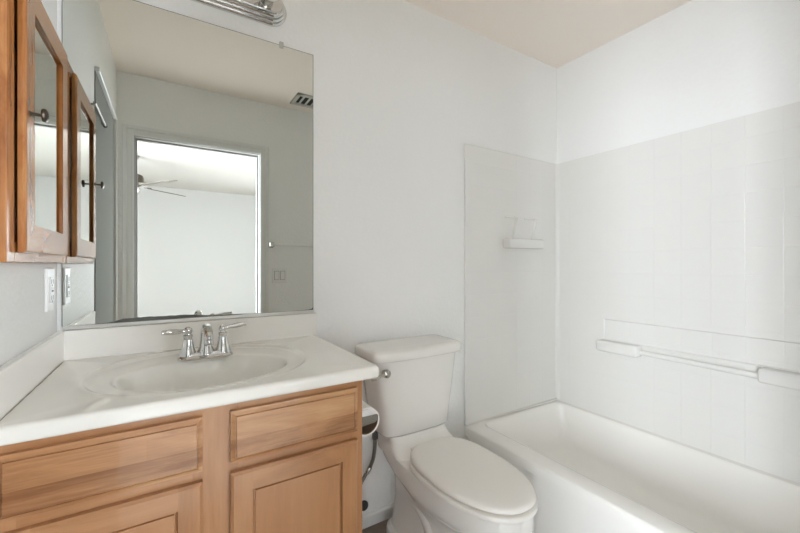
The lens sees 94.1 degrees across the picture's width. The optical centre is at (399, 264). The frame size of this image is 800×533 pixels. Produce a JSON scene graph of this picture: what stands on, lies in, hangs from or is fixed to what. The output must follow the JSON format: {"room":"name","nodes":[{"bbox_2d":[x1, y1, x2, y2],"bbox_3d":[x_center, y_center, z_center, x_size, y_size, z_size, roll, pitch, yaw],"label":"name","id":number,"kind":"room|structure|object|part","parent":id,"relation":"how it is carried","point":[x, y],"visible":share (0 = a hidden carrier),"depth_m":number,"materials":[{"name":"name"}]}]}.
{"room":"bathroom","nodes":[
{"label":"bathroom","id":0,"kind":"room"},
{"bbox_2d":[0,0,56,365],"bbox_3d":[-0.660,-0.018,0.434,0.100,2.454,1.524,0,0,-32],"label":"wall","id":1,"kind":"structure","parent":0,"point":[24,323],"depth_m":0.86,"materials":[{"name":"white paint"}]},
{"bbox_2d":[0,0,66,262],"bbox_3d":[-0.860,-0.313,0.912,0.065,0.619,0.482,0,0,-32],"label":"medicine cabinet","id":2,"kind":"object","parent":1,"relation":"attached to","point":[33,58],"visible":1,"depth_m":0.79,"materials":[{"name":"brown wood"}]},
{"bbox_3d":[-0.879,-0.024,0.901,0.021,0.040,0.400,0,0,-32],"label":"frame rail","id":3,"kind":"part","parent":2,"relation":"part of","materials":[{"name":"brown wood"}]},
{"bbox_3d":[-0.760,-0.315,0.785,0.030,0.030,0.030,0,0,-32],"label":"knob","id":4,"kind":"part","parent":2,"relation":"part of","materials":[{"name":"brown metal"}]},
{"bbox_3d":[-0.861,-0.054,0.908,0.012,0.060,0.372,0,0,-32],"label":"door rail","id":5,"kind":"part","parent":2,"relation":"part of","materials":[{"name":"brown wood"}]},
{"bbox_3d":[-0.864,-0.313,0.906,0.006,0.480,0.274,0,0,-32],"label":"door","id":6,"kind":"part","parent":2,"relation":"part of","materials":[{"name":"white mirror"}]},
{"bbox_3d":[-0.861,-0.572,0.908,0.012,0.060,0.372,0,0,-32],"label":"door rail","id":7,"kind":"part","parent":2,"relation":"part of","materials":[{"name":"brown wood"}]},
{"bbox_2d":[44,268,53,311],"bbox_3d":[-0.960,0.069,1.022,0.011,0.118,0.074,0,0,-32],"label":"wall outlet","id":8,"kind":"object","parent":1,"relation":"attached to","point":[48,272],"visible":1,"depth_m":1.00,"materials":[{"name":"white plastic"}]},
{"bbox_2d":[50,276,53,302],"bbox_3d":[-0.958,0.069,1.023,0.004,0.071,0.035,0,0,-32],"label":"receptacle","id":9,"kind":"object","parent":8,"relation":"attached to","point":[51,277],"depth_m":1.02,"materials":[{"name":"grey plastic"}]},
{"bbox_2d":[57,0,556,514],"bbox_3d":[-0.039,-0.018,1.779,2.576,2.454,0.100,0,0,-32],"label":"wall","id":10,"kind":"structure","parent":0,"point":[400,88],"depth_m":1.72,"materials":[{"name":"white paint"}]},
{"bbox_2d":[62,0,313,329],"bbox_3d":[-0.680,-0.335,1.315,0.774,1.063,0.008,0,0,-32],"label":"wall mirror","id":11,"kind":"object","parent":10,"relation":"attached to","point":[190,140],"visible":0.98,"depth_m":1.27,"materials":[{"name":"silver mirror"}]},
{"bbox_2d":[64,313,316,360],"bbox_3d":[-0.670,0.242,1.314,0.776,0.089,0.019,0,0,-32],"label":"backsplash","id":12,"kind":"structure","parent":10,"relation":"attached to","point":[121,340],"depth_m":1.24,"materials":[{"name":"white stone"}]},
{"bbox_2d":[192,0,286,26],"bbox_3d":[-0.650,-0.978,1.239,0.581,0.124,0.167,0,0,-32],"label":"vanity light","id":13,"kind":"object","parent":10,"relation":"attached to","point":[272,13],"visible":1,"depth_m":1.37,"materials":[{"name":"silver metal"}]},
{"bbox_2d":[260,0,278,8],"bbox_3d":[-0.463,-0.973,1.329,0.080,0.080,0.122,0,0,-32],"label":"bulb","id":14,"kind":"object","parent":13,"relation":"attached to","point":[264,4],"depth_m":1.37,"materials":[{"name":"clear glass"}]},
{"bbox_2d":[362,500,367,510],"bbox_3d":[-0.172,0.998,1.577,0.056,0.058,0.100,0,0,-32],"label":"shutoff valve","id":15,"kind":"object","parent":10,"relation":"attached to","point":[364,502],"visible":0.26,"depth_m":1.54,"materials":[{"name":"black metal"}]},
{"bbox_2d":[362,502,393,528],"bbox_3d":[-0.022,1.131,1.723,0.855,0.056,0.012,0,0,-32],"label":"baseboard","id":16,"kind":"structure","parent":10,"relation":"attached to","point":[373,517],"depth_m":1.67,"materials":[{"name":"white paint"}]},
{"bbox_2d":[362,519,388,532],"bbox_3d":[0.421,1.184,1.040,2.376,0.050,1.640,0,0,-32],"label":"floor","id":17,"kind":"structure","parent":0,"point":[380,527],"depth_m":1.63,"materials":[{"name":"tile"}]},
{"bbox_2d":[0,380,361,532],"bbox_3d":[-0.556,0.740,1.067,0.740,0.838,0.552,0,0,-32],"label":"vanity cabinet","id":18,"kind":"object","parent":17,"relation":"on","point":[292,462],"visible":0.91,"depth_m":0.84,"materials":[{"name":"brown wood"}]},
{"bbox_3d":[-0.576,0.398,0.740,0.324,0.119,0.018,0,0,-32],"label":"drawer","id":19,"kind":"part","parent":18,"relation":"part of","materials":[{"name":"brown wood"}]},
{"bbox_3d":[-0.583,0.471,0.758,0.280,0.047,0.020,0,0,-32],"label":"frame rail","id":20,"kind":"part","parent":18,"relation":"part of","materials":[{"name":"brown wood"}]},
{"bbox_3d":[-0.583,0.338,0.758,0.280,0.033,0.020,0,0,-32],"label":"frame rail","id":21,"kind":"part","parent":18,"relation":"part of","materials":[{"name":"brown wood"}]},
{"bbox_3d":[-0.576,0.504,0.740,0.230,0.047,0.018,0,0,-32],"label":"door rail","id":22,"kind":"part","parent":18,"relation":"part of","materials":[{"name":"brown wood"}]},
{"bbox_3d":[-0.576,0.756,0.740,0.234,0.461,0.011,0,0,-32],"label":"door","id":23,"kind":"part","parent":18,"relation":"part of","materials":[{"name":"brown wood"}]},
{"bbox_2d":[0,313,378,445],"bbox_3d":[-0.534,0.313,1.079,0.794,0.232,0.562,0,0,-32],"label":"countertop","id":24,"kind":"structure","parent":18,"relation":"on","point":[78,380],"depth_m":1.00,"materials":[{"name":"stone"}]},
{"bbox_2d":[161,322,245,361],"bbox_3d":[-0.606,0.235,1.163,0.165,0.110,0.184,0,0,13],"label":"faucet","id":25,"kind":"object","parent":24,"relation":"on","point":[206,350],"visible":1,"depth_m":1.14,"materials":[{"name":"silver metal"}]},
{"bbox_3d":[-0.673,0.204,1.124,0.084,0.025,0.025,0,0,-41],"label":"lever","id":26,"kind":"part","parent":25,"relation":"part of","materials":[{"name":"silver metal"}]},
{"bbox_3d":[-0.651,0.244,1.143,0.049,0.068,0.049,0,0,-32],"label":"handle","id":27,"kind":"part","parent":25,"relation":"part of","materials":[{"name":"silver metal"}]},
{"bbox_3d":[-0.610,0.280,1.169,0.156,0.020,0.060,0,0,-32],"label":"plate","id":28,"kind":"part","parent":25,"relation":"part of","materials":[{"name":"silver metal"}]},
{"bbox_3d":[-0.587,0.229,1.132,0.054,0.097,0.141,0,0,-32],"label":"spout","id":29,"kind":"part","parent":25,"relation":"part of","materials":[{"name":"silver metal"}]},
{"bbox_3d":[-0.569,0.244,1.195,0.049,0.068,0.049,0,0,-32],"label":"handle","id":30,"kind":"part","parent":25,"relation":"part of","materials":[{"name":"silver metal"}]},
{"bbox_3d":[-0.544,0.203,1.210,0.083,0.027,0.025,0,0,-32],"label":"lever","id":31,"kind":"part","parent":25,"relation":"part of","materials":[{"name":"silver metal"}]},
{"bbox_3d":[-0.268,0.471,0.955,0.276,0.047,0.020,0,0,-32],"label":"frame rail","id":32,"kind":"part","parent":18,"relation":"part of","materials":[{"name":"brown wood"}]},
{"bbox_3d":[-0.268,0.338,0.955,0.276,0.033,0.020,0,0,-32],"label":"frame rail","id":33,"kind":"part","parent":18,"relation":"part of","materials":[{"name":"brown wood"}]},
{"bbox_3d":[-0.254,0.398,0.940,0.320,0.119,0.018,0,0,-32],"label":"drawer","id":34,"kind":"part","parent":18,"relation":"part of","materials":[{"name":"brown wood"}]},
{"bbox_3d":[-0.254,0.756,0.940,0.230,0.461,0.011,0,0,-32],"label":"door","id":35,"kind":"part","parent":18,"relation":"part of","materials":[{"name":"brown wood"}]},
{"bbox_3d":[-0.254,0.504,0.940,0.226,0.047,0.018,0,0,-32],"label":"door rail","id":36,"kind":"part","parent":18,"relation":"part of","materials":[{"name":"brown wood"}]},
{"bbox_2d":[362,409,377,426],"bbox_3d":[-0.150,0.493,1.223,0.117,0.063,0.121,0,0,-32],"label":"toilet paper holder","id":37,"kind":"object","parent":18,"relation":"attached to","point":[369,416],"visible":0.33,"depth_m":1.19,"materials":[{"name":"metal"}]},
{"bbox_2d":[362,401,378,436],"bbox_3d":[-0.133,0.504,1.234,0.091,0.091,0.104,0,0,-32],"label":"toilet paper roll","id":38,"kind":"object","parent":37,"relation":"in","point":[367,430],"visible":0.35,"depth_m":1.21,"materials":[{"name":"white paper"}]},
{"bbox_2d":[355,334,537,532],"bbox_3d":[0.164,0.748,1.401,0.473,0.822,0.729,0,0,-32],"label":"toilet","id":39,"kind":"object","parent":17,"relation":"on","point":[445,483],"visible":0.98,"depth_m":1.45,"materials":[{"name":"white ceramic"}]},
{"bbox_3d":[-0.076,0.422,1.421,0.090,0.033,0.035,0,0,-38],"label":"flush lever","id":40,"kind":"part","parent":39,"relation":"part of","materials":[{"name":"silver metal"}]},
{"bbox_3d":[0.042,0.545,1.623,0.418,0.327,0.214,0,0,-32],"label":"tank","id":41,"kind":"part","parent":39,"relation":"part of","materials":[{"name":"white ceramic"}]},
{"bbox_3d":[0.044,0.361,1.619,0.446,0.046,0.234,0,0,-32],"label":"tank lid","id":42,"kind":"part","parent":39,"relation":"part of","materials":[{"name":"white ceramic"}]},
{"bbox_3d":[0.196,0.955,1.409,0.314,0.407,0.691,0,0,-32],"label":"bowl","id":43,"kind":"part","parent":39,"relation":"part of","materials":[{"name":"white ceramic"}]},
{"bbox_3d":[0.251,0.733,1.324,0.314,0.029,0.492,0,0,-32],"label":"seat lid","id":44,"kind":"part","parent":39,"relation":"part of","materials":[{"name":"white plastic"}]},
{"bbox_3d":[0.253,0.757,1.320,0.324,0.021,0.497,0,0,-32],"label":"seat","id":45,"kind":"part","parent":39,"relation":"part of","materials":[{"name":"white plastic"}]},
{"bbox_2d":[465,400,799,532],"bbox_3d":[1.069,1.002,1.512,0.774,0.315,1.520,0,0,-32],"label":"bathtub","id":46,"kind":"object","parent":17,"relation":"on","point":[587,472],"visible":0.84,"depth_m":1.67,"materials":[{"name":"white ceramic"}]},
{"bbox_2d":[404,0,691,67],"bbox_3d":[0.395,-1.270,1.083,2.576,0.050,1.740,0,0,-32],"label":"ceiling","id":47,"kind":"structure","parent":0,"point":[555,33],"depth_m":1.90,"materials":[{"name":"white paint"}]},
{"bbox_2d":[557,0,799,163],"bbox_3d":[1.472,-0.018,1.696,0.100,2.454,1.640,0,0,-32],"label":"wall","id":48,"kind":"structure","parent":0,"point":[699,63],"depth_m":1.79,"materials":[{"name":"white paint"}]},
{"bbox_2d":[464,101,799,485],"bbox_3d":[1.069,0.113,1.512,0.778,1.494,1.523,0,0,-32],"label":"tub surround","id":49,"kind":"object","parent":48,"relation":"attached to","point":[652,286],"visible":1,"depth_m":1.88,"materials":[{"name":"white plastic"}]},
{"bbox_3d":[0.664,0.105,2.151,0.766,1.478,0.012,0,0,-32],"label":"panel","id":50,"kind":"part","parent":49,"relation":"part of","materials":[{"name":"white plastic"}]},
{"bbox_2d":[503,238,543,248],"bbox_3d":[0.715,-0.119,2.142,0.296,0.056,0.059,0,0,-32],"label":"soap shelf","id":51,"kind":"object","parent":49,"relation":"attached to","point":[508,243],"depth_m":2.10,"materials":[{"name":"white plastic"}]}
]}

